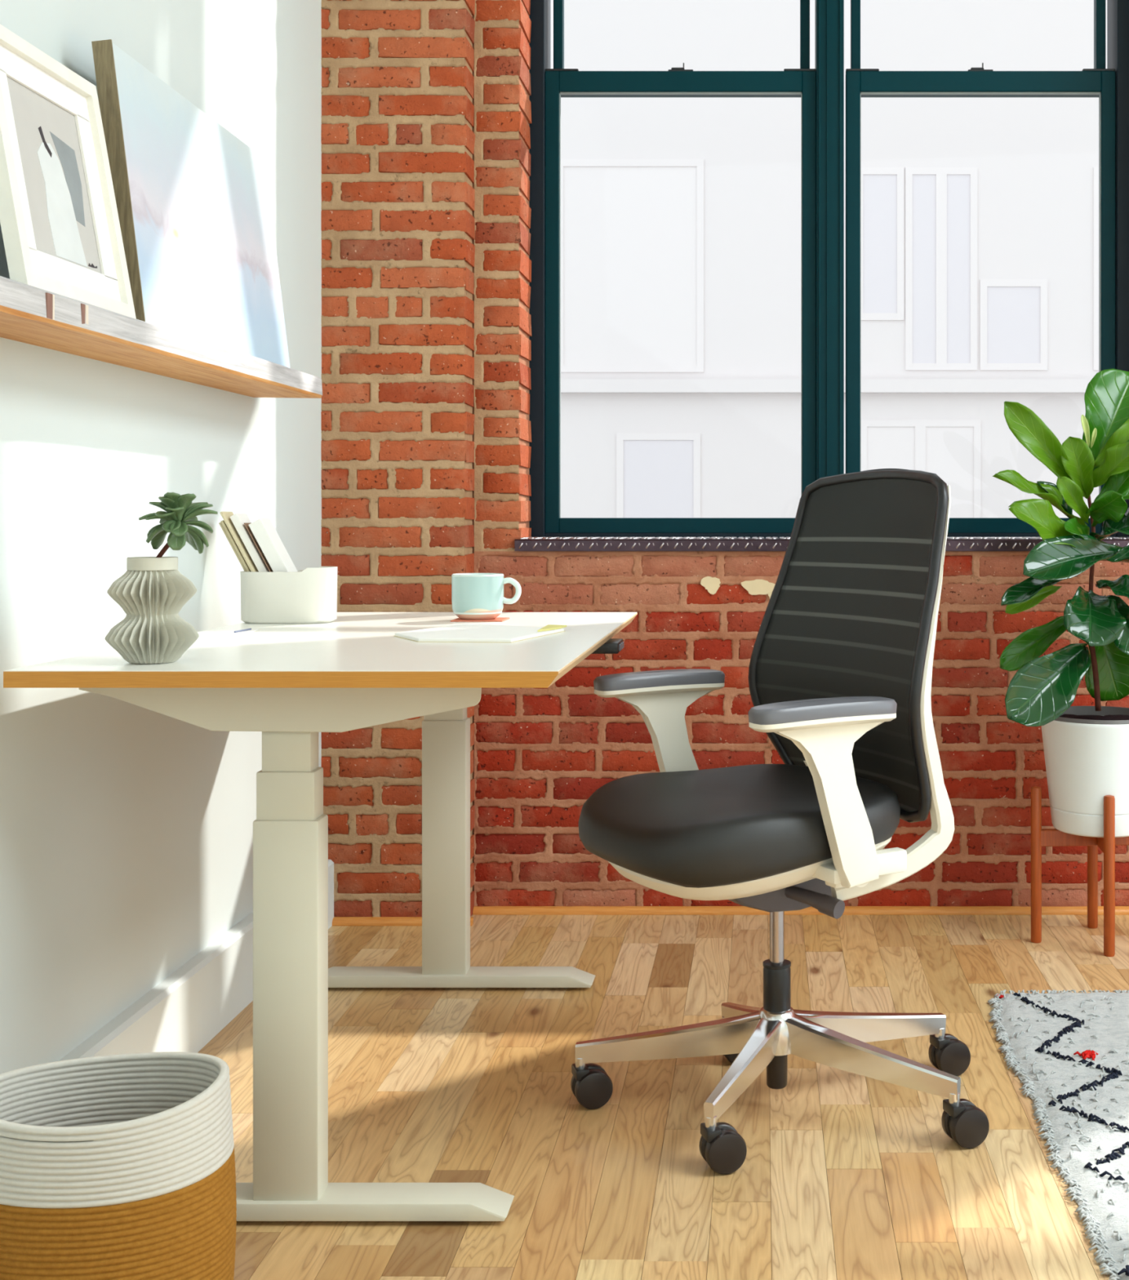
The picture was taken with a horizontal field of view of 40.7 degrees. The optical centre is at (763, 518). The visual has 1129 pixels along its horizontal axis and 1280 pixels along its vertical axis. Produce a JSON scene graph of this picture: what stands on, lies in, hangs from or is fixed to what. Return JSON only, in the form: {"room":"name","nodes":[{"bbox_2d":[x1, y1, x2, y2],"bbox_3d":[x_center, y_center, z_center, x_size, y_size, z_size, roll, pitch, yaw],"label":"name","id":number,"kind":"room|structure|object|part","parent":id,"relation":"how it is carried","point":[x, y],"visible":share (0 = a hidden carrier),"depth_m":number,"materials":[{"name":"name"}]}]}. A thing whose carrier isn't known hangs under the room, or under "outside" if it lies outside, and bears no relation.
{"room":"home office","nodes":[
{"label":"home office","id":0,"kind":"room"},
{"bbox_2d":[0,0,321,1074],"bbox_3d":[-1.193,-0.875,0.667,0.150,3.800,6.335,0,0,0],"label":"wall","id":1,"kind":"structure","parent":0,"point":[126,828],"depth_m":2.62,"materials":[{"name":"white paint"}]},
{"bbox_2d":[0,275,322,398],"bbox_3d":[-1.042,-0.287,2.243,0.151,0.046,2.085,0,0,0],"label":"wall shelf","id":2,"kind":"object","parent":1,"relation":"attached to","point":[29,314],"visible":1,"depth_m":2.39,"materials":[{"name":"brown wood"}]},
{"bbox_2d":[0,24,136,319],"bbox_3d":[-1.020,-0.490,2.163,0.085,0.368,0.344,0,0,0],"label":"framed drawing","id":3,"kind":"object","parent":2,"relation":"on","point":[60,220],"visible":0.98,"depth_m":2.16,"materials":[{"name":"white paper"}]},
{"bbox_2d":[91,39,289,367],"bbox_3d":[-1.032,-0.534,2.769,0.085,0.456,0.780,0,0,-1],"label":"canvas painting","id":4,"kind":"object","parent":2,"relation":"on","point":[193,206],"visible":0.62,"depth_m":2.64,"materials":[{"name":"paint"}]},
{"bbox_2d":[58,859,333,1061],"bbox_3d":[-1.102,0.943,0.642,0.032,0.165,6.285,0,0,0],"label":"baseboard","id":5,"kind":"structure","parent":1,"relation":"attached to","point":[185,1011],"depth_m":2.85,"materials":[{"name":"white paint"}]},
{"bbox_2d":[320,0,475,917],"bbox_3d":[-1.008,-0.875,4.016,0.519,3.800,0.468,0,0,0],"label":"wall pier","id":6,"kind":"object","parent":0,"point":[397,137],"visible":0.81,"depth_m":3.79,"materials":[{"name":"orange brick"}]},
{"bbox_2d":[332,916,473,925],"bbox_3d":[-0.911,1.016,3.776,0.354,0.018,0.018,0,0,0],"label":"trim","id":7,"kind":"structure","parent":6,"relation":"attached to","point":[337,921],"depth_m":3.77,"materials":[{"name":"brown wood"}]},
{"bbox_2d":[197,914,1128,1279],"bbox_3d":[1.850,1.055,0.900,6.700,0.060,6.800,0,0,0],"label":"floor","id":8,"kind":"structure","parent":0,"point":[843,1175],"depth_m":2.56,"materials":[{"name":"brown wood"}]},
{"bbox_2d":[0,1052,236,1279],"bbox_3d":[-0.841,0.867,1.901,0.335,0.311,0.261,0,0,0],"label":"rope basket","id":9,"kind":"object","parent":8,"relation":"on","point":[120,1166],"visible":1,"depth_m":1.81,"materials":[{"name":"white fabric"}]},
{"bbox_2d":[3,612,637,1221],"bbox_3d":[-0.655,0.617,2.692,0.772,0.817,1.285,0,0,0],"label":"desk","id":10,"kind":"object","parent":8,"relation":"on","point":[290,683],"visible":0.93,"depth_m":2.18,"materials":[{"name":"white wood"}]},
{"bbox_2d":[105,556,199,663],"bbox_3d":[-0.884,0.131,2.166,0.126,0.152,0.126,0,0,0],"label":"vase","id":11,"kind":"object","parent":10,"relation":"on","point":[152,593],"visible":1,"depth_m":2.13,"materials":[{"name":"ceramic"}]},
{"bbox_2d":[138,492,217,557],"bbox_3d":[-0.849,0.016,2.168,0.092,0.108,0.095,0,0,37],"label":"succulent cutting","id":12,"kind":"object","parent":11,"relation":"on","point":[180,513],"visible":0.98,"depth_m":2.16,"materials":[{"name":"green plant"}]},
{"bbox_3d":[-0.864,0.038,2.166,0.045,0.065,0.007,0,0,0],"label":"stem","id":13,"kind":"part","parent":12,"relation":"part of","materials":[{"name":"brown plant"}]},
{"bbox_2d":[230,628,258,634],"bbox_3d":[-0.955,0.208,2.754,0.032,0.001,0.132,0,0,-10],"label":"paper slip","id":14,"kind":"object","parent":10,"relation":"on","point":[251,630],"visible":0.8,"depth_m":2.73,"materials":[{"name":"white paper"}]},
{"bbox_2d":[234,628,251,632],"bbox_3d":[-0.958,0.206,2.754,0.003,0.003,0.073,0,0,3],"label":"pen","id":15,"kind":"object","parent":14,"relation":"on","point":[246,629],"visible":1,"depth_m":2.75,"materials":[{"name":"grey metal"}]},
{"bbox_2d":[240,566,337,623],"bbox_3d":[-0.952,0.153,3.005,0.185,0.111,0.104,0,0,0],"label":"desk organizer","id":16,"kind":"object","parent":10,"relation":"on","point":[308,595],"visible":0.94,"depth_m":2.96,"materials":[{"name":"white plastic"}]},
{"bbox_2d":[218,522,246,571],"bbox_3d":[-1.035,0.102,3.015,0.103,0.189,0.060,0,0,0],"label":"card","id":17,"kind":"object","parent":16,"relation":"in","point":[220,523],"visible":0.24,"depth_m":2.98,"materials":[{"name":"beige paper"}]},
{"bbox_2d":[220,520,250,571],"bbox_3d":[-1.027,0.100,3.005,0.105,0.193,0.060,0,0,0],"label":"card","id":18,"kind":"object","parent":16,"relation":"in","point":[222,522],"visible":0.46,"depth_m":2.98,"materials":[{"name":"beige paper"}]},
{"bbox_2d":[219,511,258,572],"bbox_3d":[-1.021,0.091,2.999,0.114,0.210,0.060,0,0,0],"label":"card","id":19,"kind":"object","parent":16,"relation":"in","point":[225,515],"visible":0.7,"depth_m":2.98,"materials":[{"name":"beige paper"}]},
{"bbox_2d":[229,513,269,572],"bbox_3d":[-1.003,0.093,3.009,0.119,0.206,0.060,0,0,0],"label":"card","id":20,"kind":"object","parent":16,"relation":"in","point":[238,520],"visible":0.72,"depth_m":2.98,"materials":[{"name":"white paper"}]},
{"bbox_2d":[244,522,273,572],"bbox_3d":[-0.983,0.102,3.005,0.100,0.188,0.060,0,0,0],"label":"card","id":21,"kind":"object","parent":16,"relation":"in","point":[246,526],"visible":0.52,"depth_m":2.98,"materials":[{"name":"brown paper"}]},
{"bbox_2d":[248,518,297,572],"bbox_3d":[-0.964,0.098,3.005,0.120,0.195,0.060,0,0,0],"label":"card","id":22,"kind":"object","parent":16,"relation":"in","point":[263,530],"visible":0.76,"depth_m":2.98,"materials":[{"name":"white paper"}]},
{"bbox_3d":[-0.695,0.720,2.202,0.096,0.562,0.052,0,0,0],"label":"leg","id":23,"kind":"part","parent":10,"relation":"part of","materials":[{"name":"white metal"}]},
{"bbox_3d":[-0.695,0.720,3.281,0.096,0.562,0.052,0,0,0],"label":"leg","id":24,"kind":"part","parent":10,"relation":"part of","materials":[{"name":"white metal"}]},
{"bbox_2d":[393,623,564,643],"bbox_3d":[-0.513,0.205,2.694,0.256,0.006,0.364,0,0,13],"label":"notebook","id":25,"kind":"object","parent":10,"relation":"on","point":[463,633],"visible":1,"depth_m":2.63,"materials":[{"name":"white paper"}]},
{"bbox_2d":[537,624,566,631],"bbox_3d":[-0.385,0.200,2.738,0.037,0.003,0.140,0,0,0],"label":"sticky note pad","id":26,"kind":"object","parent":25,"relation":"on","point":[549,627],"visible":1,"depth_m":2.74,"materials":[{"name":"yellow paper"}]},
{"bbox_2d":[450,617,509,622],"bbox_3d":[-0.580,0.207,3.065,0.105,0.003,0.090,0,0,0],"label":"coaster","id":27,"kind":"object","parent":10,"relation":"on","point":[497,619],"visible":0.82,"depth_m":3.03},
{"bbox_2d":[451,573,521,619],"bbox_3d":[-0.576,0.159,3.071,0.127,0.092,0.106,0,0,-35],"label":"mug","id":28,"kind":"object","parent":27,"relation":"on","point":[474,596],"visible":1,"depth_m":3.02,"materials":[{"name":"ceramic"}]},
{"bbox_3d":[-0.517,0.148,3.065,0.042,0.054,0.012,0,0,0],"label":"handle","id":29,"kind":"part","parent":28,"relation":"part of","materials":[{"name":"white ceramic"}]},
{"bbox_2d":[570,468,989,1174],"bbox_3d":[0.054,0.467,2.608,0.732,1.116,0.618,0,0,-33],"label":"office chair","id":30,"kind":"object","parent":8,"relation":"on","point":[840,668],"visible":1,"depth_m":2.56,"materials":[{"name":"black fabric"}]},
{"bbox_2d":[571,1063,595,1083],"bbox_3d":[-0.302,0.988,2.616,0.060,0.065,0.040,0,0,-20],"label":"hood","id":31,"kind":"object","parent":30,"relation":"attached to","point":[582,1073],"depth_m":2.59,"materials":[{"name":"black plastic"}]},
{"bbox_3d":[-0.184,0.449,2.778,0.233,0.263,0.024,0,0,-33],"label":"armrest","id":32,"kind":"part","parent":30,"relation":"part of","materials":[{"name":"white plastic"}]},
{"bbox_3d":[-0.161,0.902,2.605,0.332,0.091,0.042,0,0,2],"label":"arm","id":33,"kind":"part","parent":30,"relation":"part of","materials":[{"name":"silver metal"}]},
{"bbox_2d":[700,1122,728,1152],"bbox_3d":[-0.066,0.988,2.358,0.060,0.065,0.040,0,0,-20],"label":"hood","id":34,"kind":"object","parent":30,"relation":"attached to","point":[714,1138],"depth_m":2.34,"materials":[{"name":"black plastic"}]},
{"bbox_2d":[578,764,900,888],"bbox_3d":[-0.042,0.515,2.558,0.516,0.113,0.486,0,0,-33],"label":"seat cushion","id":35,"kind":"object","parent":30,"relation":"on","point":[682,825],"depth_m":2.39,"materials":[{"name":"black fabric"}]},
{"bbox_3d":[-0.028,0.902,2.723,0.042,0.091,0.231,0,0,-22],"label":"arm","id":36,"kind":"part","parent":30,"relation":"part of","materials":[{"name":"silver metal"}]},
{"bbox_3d":[-0.035,0.902,2.464,0.042,0.091,0.259,0,0,23],"label":"arm","id":37,"kind":"part","parent":30,"relation":"part of","materials":[{"name":"silver metal"}]},
{"bbox_3d":[0.080,0.639,2.504,0.118,0.043,0.032,0,0,37],"label":"tilt lever","id":38,"kind":"part","parent":30,"relation":"part of","materials":[{"name":"grey plastic"}]},
{"bbox_3d":[0.102,0.449,2.339,0.233,0.263,0.024,0,0,-33],"label":"armrest","id":39,"kind":"part","parent":30,"relation":"part of","materials":[{"name":"white plastic"}]},
{"bbox_3d":[0.168,0.217,2.694,0.134,0.617,0.492,0,0,-33],"label":"backrest","id":40,"kind":"part","parent":30,"relation":"part of","materials":[{"name":"fabric"}]},
{"bbox_3d":[0.168,0.219,2.694,0.149,0.617,0.510,0,0,-33],"label":"frame","id":41,"kind":"part","parent":30,"relation":"part of","materials":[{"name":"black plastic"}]},
{"bbox_3d":[0.170,0.572,2.457,0.150,0.046,0.032,0,0,-33],"label":"pan rail","id":42,"kind":"part","parent":30,"relation":"part of","materials":[{"name":"white plastic"}]},
{"bbox_3d":[0.185,0.902,2.687,0.332,0.091,0.042,0,0,-28],"label":"arm","id":43,"kind":"part","parent":30,"relation":"part of","materials":[{"name":"silver metal"}]},
{"bbox_3d":[0.179,0.902,2.518,0.316,0.091,0.042,0,0,28],"label":"arm","id":44,"kind":"part","parent":30,"relation":"part of","materials":[{"name":"silver metal"}]},
{"bbox_2d":[929,1034,951,1062],"bbox_3d":[0.342,0.988,2.767,0.060,0.065,0.040,0,0,-20],"label":"hood","id":45,"kind":"object","parent":30,"relation":"attached to","point":[940,1044],"depth_m":2.74,"materials":[{"name":"black plastic"}]},
{"bbox_2d":[942,1098,968,1132],"bbox_3d":[0.329,0.988,2.455,0.060,0.065,0.040,0,0,-20],"label":"hood","id":46,"kind":"object","parent":30,"relation":"attached to","point":[955,1113],"depth_m":2.43,"materials":[{"name":"black plastic"}]},
{"bbox_2d":[987,989,1128,1279],"bbox_3d":[1.375,1.014,2.217,1.850,0.019,2.035,0,0,0],"label":"shag rug","id":47,"kind":"object","parent":8,"relation":"on","point":[1068,1051],"visible":1,"depth_m":2.66,"materials":[{"name":"beige fabric"}]},
{"bbox_2d":[1031,786,1128,956],"bbox_3d":[0.815,0.837,3.637,0.276,0.376,0.210,0,0,-41],"label":"plant stand","id":48,"kind":"object","parent":8,"relation":"on","point":[1040,837],"visible":0.8,"depth_m":3.61,"materials":[{"name":"brown wood"}]},
{"bbox_3d":[0.660,0.837,3.625,0.026,0.376,0.026,0,0,0],"label":"leg","id":49,"kind":"part","parent":48,"relation":"part of","materials":[{"name":"brown wood"}]},
{"bbox_2d":[992,368,1128,837],"bbox_3d":[0.770,0.191,3.575,0.483,1.124,0.314,0,0,-42],"label":"fig","id":50,"kind":"object","parent":48,"relation":"on","point":[1086,748],"visible":0.99,"depth_m":3.54,"materials":[{"name":"green plant"}]},
{"bbox_2d":[1040,706,1128,837],"bbox_3d":[0.815,0.613,3.637,0.283,0.281,0.283,0,0,0],"label":"pot","id":51,"kind":"object","parent":48,"relation":"on","point":[1086,748],"depth_m":3.53,"materials":[{"name":"white ceramic"}]},
{"bbox_3d":[0.825,0.837,3.754,0.026,0.376,0.026,0,0,0],"label":"leg","id":52,"kind":"part","parent":48,"relation":"part of","materials":[{"name":"brown wood"}]},
{"bbox_3d":[0.811,0.837,3.512,0.026,0.376,0.026,0,0,0],"label":"leg","id":53,"kind":"part","parent":48,"relation":"part of","materials":[{"name":"brown wood"}]},
{"bbox_2d":[472,0,1128,906],"bbox_3d":[2.221,-0.875,4.000,5.957,3.800,0.230,0,0,0],"label":"wall","id":54,"kind":"structure","parent":0,"point":[540,753],"depth_m":3.89,"materials":[{"name":"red brick"}]},
{"bbox_2d":[545,0,816,533],"bbox_3d":[-0.227,-1.202,4.130,0.742,2.485,0.080,0,0,0],"label":"window","id":55,"kind":"structure","parent":54,"relation":"in","point":[560,82],"depth_m":4.09,"materials":[{"name":"teal paint"}]},
{"bbox_3d":[-0.227,-1.809,4.152,0.709,1.272,0.035,0,0,0],"label":"sash","id":56,"kind":"part","parent":55,"relation":"part of","materials":[{"name":"teal paint"}]},
{"bbox_2d":[472,906,1128,915],"bbox_3d":[2.224,1.016,3.881,5.952,0.018,0.018,0,0,0],"label":"trim","id":57,"kind":"structure","parent":54,"relation":"attached to","point":[477,910],"depth_m":3.87,"materials":[{"name":"brown wood"}]},
{"bbox_2d":[514,537,1128,551],"bbox_3d":[0.208,0.067,3.979,1.705,0.035,0.212,0,0,0],"label":"window sill","id":58,"kind":"structure","parent":54,"relation":"attached to","point":[523,544],"depth_m":3.88,"materials":[{"name":"metal"}]},
{"bbox_2d":[528,0,1128,537],"bbox_3d":[1.880,-1.200,4.138,5.040,2.550,0.125,0,0,0],"label":"window frame","id":59,"kind":"structure","parent":54,"relation":"attached to","point":[1117,11],"depth_m":4.08,"materials":[{"name":"metal"}]},
{"bbox_2d":[814,0,844,479],"bbox_3d":[0.181,-1.211,4.131,0.075,2.528,0.137,0,0,0],"label":"window mullion","id":60,"kind":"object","parent":54,"relation":"attached to","point":[828,14],"depth_m":4.07,"materials":[{"name":"teal paint"}]},
{"bbox_2d":[845,0,1115,533],"bbox_3d":[0.594,-1.208,4.120,0.736,2.495,0.100,0,0,0],"label":"window","id":61,"kind":"structure","parent":54,"relation":"in","point":[1099,82],"depth_m":4.09,"materials":[{"name":"teal paint"}]},
{"bbox_3d":[0.594,-1.809,4.152,0.704,1.272,0.035,0,0,0],"label":"sash","id":62,"kind":"part","parent":61,"relation":"part of","materials":[{"name":"teal paint"}]},
{"label":"outside","id":63,"kind":"structure","parent":0,"visible":0},
{"bbox_3d":[1.500,4.125,32.250,53.000,0.200,55.500,0,0,0],"label":"ground","id":64,"kind":"structure","parent":63,"visible":0},
{"bbox_2d":[551,0,1106,517],"bbox_3d":[1.000,-1.475,16.440,30.000,11.000,5.120,0,0,0],"label":"building","id":65,"kind":"structure","parent":64,"relation":"on","point":[681,216],"depth_m":14.00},
{"bbox_3d":[-1.247,-2.364,13.998,1.247,1.858,0.004,0,0,0],"label":"pane","id":66,"kind":"part","parent":65,"relation":"part of","materials":[{"name":"white glass"}]},
{"bbox_3d":[-0.982,0.013,13.998,0.655,1.497,0.004,0,0,0],"label":"pane","id":67,"kind":"part","parent":65,"relation":"part of","materials":[{"name":"white glass"}]},
{"bbox_3d":[1.088,-2.569,13.998,0.318,1.297,0.004,0,0,0],"label":"pane","id":68,"kind":"part","parent":65,"relation":"part of","materials":[{"name":"white glass"}]},
{"bbox_3d":[1.466,-0.050,13.998,0.998,1.621,0.004,0,0,0],"label":"pane","id":69,"kind":"part","parent":65,"relation":"part of","materials":[{"name":"white glass"}]},
{"bbox_3d":[1.662,-2.335,13.998,0.542,1.765,0.004,0,0,0],"label":"pane","id":70,"kind":"part","parent":65,"relation":"part of","materials":[{"name":"white glass"}]},
{"bbox_3d":[2.338,-1.812,13.998,0.499,0.717,0.004,0,0,0],"label":"pane","id":71,"kind":"part","parent":65,"relation":"part of","materials":[{"name":"white glass"}]}
]}

